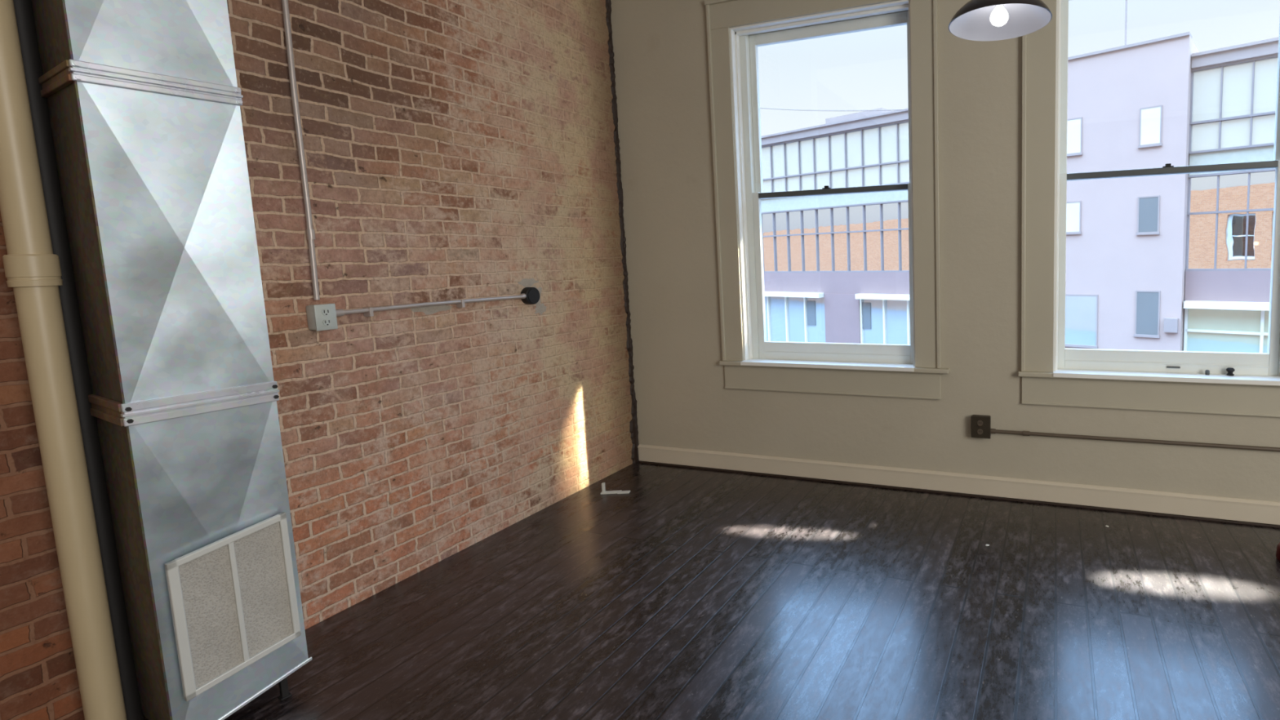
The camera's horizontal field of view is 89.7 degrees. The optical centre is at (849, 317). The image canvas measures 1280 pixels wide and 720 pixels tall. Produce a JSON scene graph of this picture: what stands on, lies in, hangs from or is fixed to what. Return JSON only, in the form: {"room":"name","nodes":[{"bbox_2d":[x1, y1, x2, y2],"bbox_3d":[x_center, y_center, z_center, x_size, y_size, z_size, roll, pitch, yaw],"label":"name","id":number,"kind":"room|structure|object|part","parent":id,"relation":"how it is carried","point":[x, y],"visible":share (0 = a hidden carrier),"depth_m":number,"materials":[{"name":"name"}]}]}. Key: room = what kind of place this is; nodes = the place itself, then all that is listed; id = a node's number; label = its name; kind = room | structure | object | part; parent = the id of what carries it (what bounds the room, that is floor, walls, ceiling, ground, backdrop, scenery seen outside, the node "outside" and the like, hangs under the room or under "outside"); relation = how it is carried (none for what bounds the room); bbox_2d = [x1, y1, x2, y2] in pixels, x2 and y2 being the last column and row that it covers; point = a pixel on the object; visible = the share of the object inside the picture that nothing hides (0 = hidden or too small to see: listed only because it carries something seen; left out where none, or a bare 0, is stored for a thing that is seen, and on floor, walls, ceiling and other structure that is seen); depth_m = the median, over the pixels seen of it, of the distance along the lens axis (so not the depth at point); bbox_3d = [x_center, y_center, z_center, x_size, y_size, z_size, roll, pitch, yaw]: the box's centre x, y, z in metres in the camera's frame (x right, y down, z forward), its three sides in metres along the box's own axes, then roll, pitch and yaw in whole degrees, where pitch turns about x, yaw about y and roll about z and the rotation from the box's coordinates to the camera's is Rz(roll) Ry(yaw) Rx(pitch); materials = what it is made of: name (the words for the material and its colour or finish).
{"room":"empty loft apartment","nodes":[
{"label":"empty loft apartment","id":0,"kind":"room"},
{"bbox_2d":[0,0,632,719],"bbox_3d":[-3.193,-0.347,0.851,0.304,4.120,8.200,1,6,19],"label":"wall","id":1,"kind":"structure","parent":0,"point":[454,149],"depth_m":3.15,"materials":[{"name":"brick"}]},
{"bbox_2d":[281,0,319,300],"bbox_3d":[-2.409,-1.340,2.594,0.028,2.538,0.037,1,6,19],"label":"conduit","id":2,"kind":"object","parent":1,"relation":"attached to","point":[310,233],"visible":1,"depth_m":2.65,"materials":[{"name":"grey metal"}]},
{"bbox_2d":[306,303,344,331],"bbox_3d":[-2.362,-0.002,2.748,0.071,0.116,0.127,1,6,19],"label":"outlet box","id":3,"kind":"object","parent":1,"relation":"attached to","point":[319,317],"visible":1,"depth_m":2.71,"materials":[{"name":"grey metal"}]},
{"bbox_2d":[321,308,329,315],"bbox_3d":[-2.338,-0.023,2.715,0.004,0.032,0.032,1,6,19],"label":"receptacle","id":4,"kind":"object","parent":3,"relation":"attached to","point":[325,312],"depth_m":2.71,"materials":[{"name":"grey plastic"}]},
{"bbox_3d":[-2.341,0.000,2.719,0.006,0.116,0.084,1,6,19],"label":"plate","id":5,"kind":"part","parent":3,"relation":"part of","materials":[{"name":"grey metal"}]},
{"bbox_2d":[323,318,331,325],"bbox_3d":[-2.337,0.023,2.720,0.004,0.032,0.032,1,6,19],"label":"receptacle","id":6,"kind":"object","parent":3,"relation":"attached to","point":[326,322],"depth_m":2.72,"materials":[{"name":"grey plastic"}]},
{"bbox_2d":[343,294,525,316],"bbox_3d":[-2.185,-0.068,3.303,0.047,0.044,1.045,1,6,19],"label":"conduit","id":7,"kind":"object","parent":1,"relation":"attached to","point":[367,311],"visible":1,"depth_m":3.18,"materials":[{"name":"silver metal"}]},
{"bbox_2d":[520,287,539,304],"bbox_3d":[-2.009,-0.133,3.817,0.054,0.108,0.129,1,6,19],"label":"round box","id":8,"kind":"object","parent":1,"relation":"attached to","point":[532,294],"visible":0.98,"depth_m":3.80,"materials":[{"name":"black metal"}]},
{"bbox_2d":[605,0,639,463],"bbox_3d":[-1.752,-0.832,4.628,0.027,4.000,0.079,4,8,44],"label":"trim","id":9,"kind":"structure","parent":1,"relation":"attached to","point":[633,427],"depth_m":4.67,"materials":[{"name":"brown paint"}]},
{"bbox_2d":[142,462,1279,719],"bbox_3d":[0.503,1.674,-0.175,7.400,0.120,8.200,1,6,19],"label":"floor","id":10,"kind":"structure","parent":0,"point":[688,593],"depth_m":2.69,"materials":[{"name":"brown wood"}]},
{"bbox_2d":[0,0,127,719],"bbox_3d":[-2.566,-0.527,1.866,0.106,3.998,0.106,-5,7,-32],"label":"drain pipe","id":11,"kind":"object","parent":10,"relation":"on","point":[33,270],"visible":1,"depth_m":1.92,"materials":[{"name":"beige plastic"}]},
{"bbox_2d":[13,0,143,719],"bbox_3d":[-2.622,-0.536,1.969,0.068,3.998,0.065,1,6,19],"label":"pipe","id":12,"kind":"object","parent":10,"relation":"on","point":[33,68],"visible":0.54,"depth_m":2.03,"materials":[{"name":"metal"}]},
{"bbox_2d":[31,0,311,719],"bbox_3d":[-2.354,-0.552,2.057,0.429,3.998,0.382,2,7,28],"label":"air duct","id":13,"kind":"object","parent":10,"relation":"on","point":[144,101],"visible":0.94,"depth_m":2.02,"materials":[{"name":"metal"}]},
{"bbox_3d":[-2.478,-1.248,1.835,0.385,1.026,0.010,2,7,28],"label":"panel","id":14,"kind":"part","parent":13,"relation":"part of","materials":[{"name":"silver metal"}]},
{"bbox_3d":[-2.451,-0.216,1.941,0.385,1.033,0.010,2,7,28],"label":"panel","id":15,"kind":"part","parent":13,"relation":"part of","materials":[{"name":"silver metal"}]},
{"bbox_3d":[-2.424,0.870,2.052,0.385,1.135,0.010,2,7,28],"label":"panel","id":16,"kind":"part","parent":13,"relation":"part of","materials":[{"name":"silver metal"}]},
{"bbox_3d":[-2.170,1.012,2.067,0.011,0.462,0.125,2,7,28],"label":"filter panel","id":17,"kind":"part","parent":13,"relation":"part of","materials":[{"name":"beige metal"}]},
{"bbox_2d":[164,511,301,702],"bbox_3d":[-2.134,0.994,2.121,0.022,0.530,0.306,2,7,28],"label":"grille","id":18,"kind":"object","parent":13,"relation":"attached to","point":[233,599],"depth_m":2.11,"materials":[{"name":"beige metal"}]},
{"bbox_3d":[-2.106,0.974,2.184,0.011,0.463,0.129,2,7,28],"label":"filter panel","id":19,"kind":"part","parent":13,"relation":"part of","materials":[{"name":"beige metal"}]},
{"bbox_3d":[-2.122,1.385,2.280,0.032,0.089,0.032,2,7,28],"label":"leg","id":20,"kind":"part","parent":13,"relation":"part of","materials":[{"name":"black metal"}]},
{"bbox_2d":[600,482,630,494],"bbox_3d":[-1.620,1.181,4.205,0.195,0.075,0.044,-2,6,-4],"label":"metal bracket","id":21,"kind":"object","parent":10,"relation":"on","point":[604,491],"visible":1,"depth_m":4.19,"materials":[{"name":"silver metal"}]},
{"bbox_3d":[-1.620,1.213,4.208,0.195,0.012,0.044,-2,6,-4],"label":"plate","id":22,"kind":"part","parent":21,"relation":"part of","materials":[{"name":"silver metal"}]},
{"bbox_2d":[1275,542,1279,560],"bbox_3d":[2.225,1.188,3.084,0.100,0.095,0.100,1,6,19],"label":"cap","id":23,"kind":"object","parent":10,"relation":"on","point":[1277,552],"visible":1,"depth_m":3.09,"materials":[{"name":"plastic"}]},
{"bbox_2d":[610,0,1279,502],"bbox_3d":[1.665,-0.761,3.672,7.700,4.120,0.300,1,6,19],"label":"wall","id":24,"kind":"structure","parent":0,"point":[660,46],"depth_m":4.06,"materials":[{"name":"paint"}]},
{"bbox_2d":[704,0,950,399],"bbox_3d":[-0.129,-0.847,4.254,1.687,2.747,0.390,1,6,19],"label":"window","id":25,"kind":"structure","parent":24,"relation":"in","point":[735,28],"depth_m":4.22,"materials":[{"name":"white paint"}]},
{"bbox_3d":[-0.886,-0.931,4.339,0.164,2.518,0.034,1,6,19],"label":"casing","id":26,"kind":"part","parent":25,"relation":"part of","materials":[{"name":"beige wood"}]},
{"bbox_3d":[-0.230,-2.097,3.984,1.627,0.200,0.040,1,6,19],"label":"head casing","id":27,"kind":"part","parent":25,"relation":"part of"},
{"bbox_3d":[-0.129,-1.432,4.215,1.196,1.148,0.040,1,6,19],"label":"sash","id":28,"kind":"part","parent":25,"relation":"part of","materials":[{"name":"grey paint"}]},
{"bbox_3d":[-0.142,-1.966,4.160,1.102,0.073,0.040,1,6,19],"label":"rail","id":29,"kind":"part","parent":25,"relation":"part of","materials":[{"name":"grey paint"}]},
{"bbox_3d":[-0.114,-0.293,4.289,1.196,1.216,0.040,1,6,19],"label":"sash","id":30,"kind":"part","parent":25,"relation":"part of","materials":[{"name":"grey paint"}]},
{"bbox_3d":[-0.129,-0.874,4.229,1.102,0.036,0.042,1,6,19],"label":"meeting rail","id":31,"kind":"part","parent":25,"relation":"part of","materials":[{"name":"black metal"}]},
{"bbox_3d":[-0.115,-0.882,4.272,1.102,0.042,0.040,1,6,19],"label":"meeting rail","id":32,"kind":"part","parent":25,"relation":"part of","materials":[{"name":"grey paint"}]},
{"bbox_3d":[-0.101,0.249,4.341,1.102,0.126,0.047,1,6,19],"label":"rail","id":33,"kind":"part","parent":25,"relation":"part of","materials":[{"name":"grey paint"}]},
{"bbox_3d":[0.485,-0.919,3.876,0.171,2.518,0.034,1,6,19],"label":"casing","id":34,"kind":"part","parent":25,"relation":"part of","materials":[{"name":"beige wood"}]},
{"bbox_2d":[637,444,1279,524],"bbox_3d":[1.817,1.109,3.657,7.370,0.128,0.024,1,6,19],"label":"baseboard","id":35,"kind":"structure","parent":24,"relation":"attached to","point":[1146,500],"depth_m":3.96,"materials":[{"name":"paint"}]},
{"bbox_2d":[639,460,1279,528],"bbox_3d":[1.822,1.181,3.657,7.360,0.013,0.033,1,6,19],"label":"trim","id":36,"kind":"structure","parent":24,"relation":"attached to","point":[1274,526],"depth_m":3.96,"materials":[{"name":"brown paint"}]},
{"bbox_2d":[971,414,991,438],"bbox_3d":[0.849,0.704,3.920,0.122,0.142,0.059,1,6,19],"label":"outlet box","id":37,"kind":"object","parent":24,"relation":"attached to","point":[980,424],"visible":1,"depth_m":3.90,"materials":[{"name":"brown metal"}]},
{"bbox_2d":[977,420,982,426],"bbox_3d":[0.836,0.679,3.894,0.036,0.035,0.005,1,6,19],"label":"receptacle","id":38,"kind":"object","parent":37,"relation":"attached to","point":[980,423],"depth_m":3.89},
{"bbox_2d":[977,428,982,434],"bbox_3d":[0.838,0.735,3.899,0.036,0.035,0.005,1,6,19],"label":"receptacle","id":39,"kind":"object","parent":37,"relation":"attached to","point":[980,431],"depth_m":3.90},
{"bbox_2d":[990,428,1279,451],"bbox_3d":[3.093,0.750,3.174,4.630,0.036,0.031,1,6,19],"label":"conduit","id":40,"kind":"object","parent":24,"relation":"attached to","point":[992,430],"visible":0.96,"depth_m":3.63,"materials":[{"name":"black metal"}]},
{"bbox_2d":[1017,0,1279,417],"bbox_3d":[1.880,-0.829,3.576,1.687,2.747,0.390,1,6,19],"label":"window","id":41,"kind":"structure","parent":24,"relation":"in","point":[1160,380],"depth_m":3.64,"materials":[{"name":"white paint"}]},
{"bbox_3d":[1.135,-0.913,3.657,0.191,2.518,0.034,1,6,19],"label":"casing","id":42,"kind":"part","parent":41,"relation":"part of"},
{"bbox_3d":[1.884,0.267,3.671,1.101,0.126,0.047,1,6,19],"label":"rail","id":43,"kind":"part","parent":41,"relation":"part of","materials":[{"name":"grey paint"}]},
{"bbox_3d":[1.871,-0.275,3.619,1.195,1.216,0.040,1,6,19],"label":"sash","id":44,"kind":"part","parent":41,"relation":"part of","materials":[{"name":"grey paint"}]},
{"bbox_3d":[1.857,-1.414,3.545,1.195,1.148,0.040,1,6,19],"label":"sash","id":45,"kind":"part","parent":41,"relation":"part of","materials":[{"name":"clear glass"}]},
{"bbox_3d":[1.871,-0.864,3.602,1.101,0.042,0.040,1,6,19],"label":"meeting rail","id":46,"kind":"part","parent":41,"relation":"part of","materials":[{"name":"grey paint"}]},
{"bbox_3d":[1.856,-0.856,3.559,1.101,0.036,0.042,1,6,19],"label":"meeting rail","id":47,"kind":"part","parent":41,"relation":"part of","materials":[{"name":"black metal"}]},
{"bbox_2d":[1204,369,1209,374],"bbox_3d":[2.089,0.322,3.548,0.024,0.029,0.024,1,6,19],"label":"plug","id":48,"kind":"object","parent":41,"relation":"on","point":[1206,371],"visible":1,"depth_m":3.54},
{"bbox_2d":[1226,367,1235,375],"bbox_3d":[2.202,0.315,3.515,0.042,0.044,0.042,1,6,19],"label":"handle","id":49,"kind":"object","parent":41,"relation":"on","point":[1229,370],"visible":1,"depth_m":3.50,"materials":[{"name":"black metal"}]},
{"bbox_3d":[0.367,-2.443,-0.534,7.900,0.150,8.700,1,6,19],"label":"ceiling","id":50,"kind":"structure","parent":0,"visible":0},
{"bbox_2d":[948,0,1052,40],"bbox_3d":[0.471,-1.785,1.913,0.330,1.663,0.330,1,6,19],"label":"pendant lamp","id":51,"kind":"object","parent":50,"relation":"hanging from","point":[977,20],"visible":1,"depth_m":2.06,"materials":[{"name":"black metal"}]},
{"bbox_3d":[0.492,-0.987,1.995,0.058,0.059,0.058,1,6,19],"label":"bulb","id":52,"kind":"part","parent":51,"relation":"part of","materials":[{"name":"white glass"}]},
{"label":"outside","id":53,"kind":"structure","parent":0,"visible":0},
{"bbox_2d":[760,107,908,111],"bbox_3d":[-3.693,-9.394,25.843,18.373,3.630,0.036,2,7,32],"label":"overhead wire","id":54,"kind":"object","parent":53,"point":[760,108],"visible":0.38,"depth_m":23.99,"materials":[{"name":"metal"}]},
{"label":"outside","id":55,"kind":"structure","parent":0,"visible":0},
{"bbox_3d":[8.054,1.559,33.774,120.000,0.200,59.400,1,6,19],"label":"ground","id":56,"kind":"structure","parent":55,"visible":0},
{"bbox_2d":[760,107,910,344],"bbox_3d":[-0.961,-3.667,31.482,20.444,11.120,9.300,3,7,37],"label":"office building","id":57,"kind":"structure","parent":56,"relation":"on","point":[836,268],"depth_m":25.78,"materials":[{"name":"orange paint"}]},
{"bbox_3d":[-3.860,-6.686,28.103,0.810,2.360,0.040,3,7,37],"label":"curtain glass","id":58,"kind":"part","parent":57,"relation":"part of","materials":[{"name":"white glass"}]},
{"bbox_3d":[-3.779,-3.483,28.431,0.810,2.760,0.040,3,7,37],"label":"curtain glass","id":59,"kind":"part","parent":57,"relation":"part of","materials":[{"name":"glass"}]},
{"bbox_3d":[-3.180,-6.651,27.595,0.810,2.360,0.040,3,7,37],"label":"curtain glass","id":60,"kind":"part","parent":57,"relation":"part of","materials":[{"name":"white glass"}]},
{"bbox_3d":[-3.098,-3.449,27.923,0.810,2.760,0.040,3,7,37],"label":"curtain glass","id":61,"kind":"part","parent":57,"relation":"part of","materials":[{"name":"glass"}]},
{"bbox_3d":[-4.267,0.496,29.170,8.090,3.080,0.140,3,7,37],"label":"storefront frame","id":62,"kind":"part","parent":57,"relation":"part of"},
{"bbox_3d":[-2.499,-6.616,27.087,0.810,2.360,0.040,3,7,37],"label":"curtain glass","id":63,"kind":"part","parent":57,"relation":"part of","materials":[{"name":"white glass"}]},
{"bbox_3d":[-2.417,-3.414,27.415,0.810,2.760,0.040,3,7,37],"label":"curtain glass","id":64,"kind":"part","parent":57,"relation":"part of","materials":[{"name":"glass"}]},
{"bbox_3d":[-4.216,0.441,29.201,8.050,2.980,0.060,3,7,37],"label":"storefront glass","id":65,"kind":"part","parent":57,"relation":"part of","materials":[{"name":"blue glass"}]},
{"bbox_3d":[-1.819,-6.581,26.579,0.810,2.360,0.040,3,7,37],"label":"curtain glass","id":66,"kind":"part","parent":57,"relation":"part of","materials":[{"name":"white glass"}]},
{"bbox_3d":[-1.737,-3.379,26.907,0.810,2.760,0.040,3,7,37],"label":"curtain glass","id":67,"kind":"part","parent":57,"relation":"part of","materials":[{"name":"glass"}]},
{"bbox_3d":[-1.697,-0.180,27.179,0.450,1.100,0.060,3,7,37],"label":"shop door","id":68,"kind":"part","parent":57,"relation":"part of","materials":[{"name":"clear glass"}]},
{"bbox_3d":[-1.138,-6.547,26.071,0.810,2.360,0.040,3,7,37],"label":"curtain glass","id":69,"kind":"part","parent":57,"relation":"part of","materials":[{"name":"white glass"}]},
{"bbox_3d":[-1.056,-3.345,26.399,0.810,2.760,0.040,3,7,37],"label":"curtain glass","id":70,"kind":"part","parent":57,"relation":"part of","materials":[{"name":"glass"}]},
{"bbox_3d":[-0.457,-6.512,25.563,0.810,2.360,0.040,3,7,37],"label":"curtain glass","id":71,"kind":"part","parent":57,"relation":"part of","materials":[{"name":"white glass"}]},
{"bbox_3d":[-0.375,-3.310,25.891,0.810,2.760,0.040,3,7,37],"label":"curtain glass","id":72,"kind":"part","parent":57,"relation":"part of","materials":[{"name":"glass"}]},
{"bbox_3d":[0.223,-6.477,25.055,0.810,2.360,0.040,3,7,37],"label":"curtain glass","id":73,"kind":"part","parent":57,"relation":"part of","materials":[{"name":"white glass"}]},
{"bbox_3d":[0.305,-3.275,25.383,0.810,2.760,0.040,3,7,37],"label":"curtain glass","id":74,"kind":"part","parent":57,"relation":"part of","materials":[{"name":"glass"}]},
{"bbox_3d":[0.705,-0.058,25.386,0.450,1.100,0.060,3,7,37],"label":"shop door","id":75,"kind":"part","parent":57,"relation":"part of","materials":[{"name":"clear glass"}]},
{"bbox_3d":[0.904,-6.443,24.547,0.810,2.360,0.040,3,7,37],"label":"curtain glass","id":76,"kind":"part","parent":57,"relation":"part of","materials":[{"name":"white glass"}]},
{"bbox_3d":[0.986,-3.240,24.875,0.810,2.760,0.040,3,7,37],"label":"curtain glass","id":77,"kind":"part","parent":57,"relation":"part of","materials":[{"name":"glass"}]},
{"bbox_3d":[2.399,0.836,24.195,4.740,3.080,0.140,3,7,37],"label":"storefront frame","id":78,"kind":"part","parent":57,"relation":"part of","materials":[{"name":"white metal"}]},
{"bbox_3d":[2.450,0.781,24.225,4.700,2.980,0.060,3,7,37],"label":"storefront glass","id":79,"kind":"part","parent":57,"relation":"part of","materials":[{"name":"blue glass"}]},
{"bbox_3d":[1.585,-6.408,24.039,0.810,2.360,0.040,3,7,37],"label":"curtain glass","id":80,"kind":"part","parent":57,"relation":"part of","materials":[{"name":"white glass"}]},
{"bbox_3d":[1.666,-3.206,24.367,0.810,2.760,0.040,3,7,37],"label":"curtain glass","id":81,"kind":"part","parent":57,"relation":"part of","materials":[{"name":"glass"}]},
{"bbox_3d":[2.265,-6.373,23.531,0.810,2.360,0.040,3,7,37],"label":"curtain glass","id":82,"kind":"part","parent":57,"relation":"part of","materials":[{"name":"white glass"}]},
{"bbox_3d":[2.347,-3.171,23.859,0.810,2.760,0.040,3,7,37],"label":"curtain glass","id":83,"kind":"part","parent":57,"relation":"part of","materials":[{"name":"glass"}]},
{"bbox_2d":[1053,31,1199,351],"bbox_3d":[9.809,-3.086,23.321,6.650,11.080,9.500,3,7,37],"label":"stucco building","id":84,"kind":"structure","parent":56,"relation":"on","point":[1129,105],"depth_m":18.47,"materials":[{"name":"paint"}]},
{"bbox_3d":[7.094,-3.203,19.551,0.600,0.920,0.020,3,7,37],"label":"pane","id":85,"kind":"part","parent":84,"relation":"part of","materials":[{"name":"white glass"}]},
{"bbox_3d":[7.038,-5.718,19.287,0.580,1.040,0.020,3,7,37],"label":"pane","id":86,"kind":"part","parent":84,"relation":"part of","materials":[{"name":"white glass"}]},
{"bbox_3d":[7.363,0.099,19.751,1.260,1.600,0.020,3,7,37],"label":"pane","id":87,"kind":"part","parent":84,"relation":"part of","materials":[{"name":"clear glass"}]},
{"bbox_2d":[1124,0,1127,44],"bbox_3d":[8.586,-9.685,18.848,0.055,3.200,0.055,4,8,41],"label":"pole","id":88,"kind":"object","parent":84,"relation":"on","point":[1126,9],"visible":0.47,"depth_m":18.89,"materials":[{"name":"metal"}]},
{"bbox_3d":[9.045,-0.114,18.459,0.600,1.300,0.020,3,7,37],"label":"pane","id":89,"kind":"part","parent":84,"relation":"part of","materials":[{"name":"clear glass"}]},
{"bbox_3d":[8.937,-3.059,18.181,0.520,1.020,0.020,3,7,37],"label":"pane","id":90,"kind":"part","parent":84,"relation":"part of","materials":[{"name":"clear glass"}]},
{"bbox_3d":[8.872,-5.625,17.918,0.520,1.040,0.020,3,7,37],"label":"pane","id":91,"kind":"part","parent":84,"relation":"part of","materials":[{"name":"white glass"}]},
{"bbox_2d":[1183,36,1279,352],"bbox_3d":[16.730,-2.487,18.311,10.474,10.560,9.300,3,7,37],"label":"office building","id":92,"kind":"structure","parent":56,"relation":"on","point":[1229,224],"depth_m":17.34,"materials":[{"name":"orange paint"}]},
{"bbox_3d":[10.368,-2.762,17.872,0.705,2.760,0.040,3,7,37],"label":"curtain glass","id":93,"kind":"part","parent":92,"relation":"part of","materials":[{"name":"glass"}]},
{"bbox_3d":[10.286,-5.964,17.544,0.705,2.360,0.040,3,7,37],"label":"curtain glass","id":94,"kind":"part","parent":92,"relation":"part of","materials":[{"name":"white glass"}]},
{"bbox_3d":[14.298,1.442,15.314,10.420,3.080,0.140,3,7,37],"label":"storefront frame","id":95,"kind":"part","parent":92,"relation":"part of","materials":[{"name":"white metal"}]},
{"bbox_3d":[14.341,1.387,15.350,10.400,2.980,0.060,3,7,37],"label":"storefront glass","id":96,"kind":"part","parent":92,"relation":"part of","materials":[{"name":"glass"}]},
{"bbox_3d":[10.965,-2.732,17.427,0.705,2.760,0.040,3,7,37],"label":"curtain glass","id":97,"kind":"part","parent":92,"relation":"part of","materials":[{"name":"glass"}]},
{"bbox_3d":[10.883,-5.934,17.099,0.705,2.360,0.040,3,7,37],"label":"curtain glass","id":98,"kind":"part","parent":92,"relation":"part of","materials":[{"name":"white glass"}]},
{"bbox_3d":[11.561,-2.701,16.982,0.705,2.760,0.040,3,7,37],"label":"curtain glass","id":99,"kind":"part","parent":92,"relation":"part of","materials":[{"name":"glass"}]},
{"bbox_3d":[11.479,-5.904,16.653,0.705,2.360,0.040,3,7,37],"label":"curtain glass","id":100,"kind":"part","parent":92,"relation":"part of","materials":[{"name":"white glass"}]}
]}

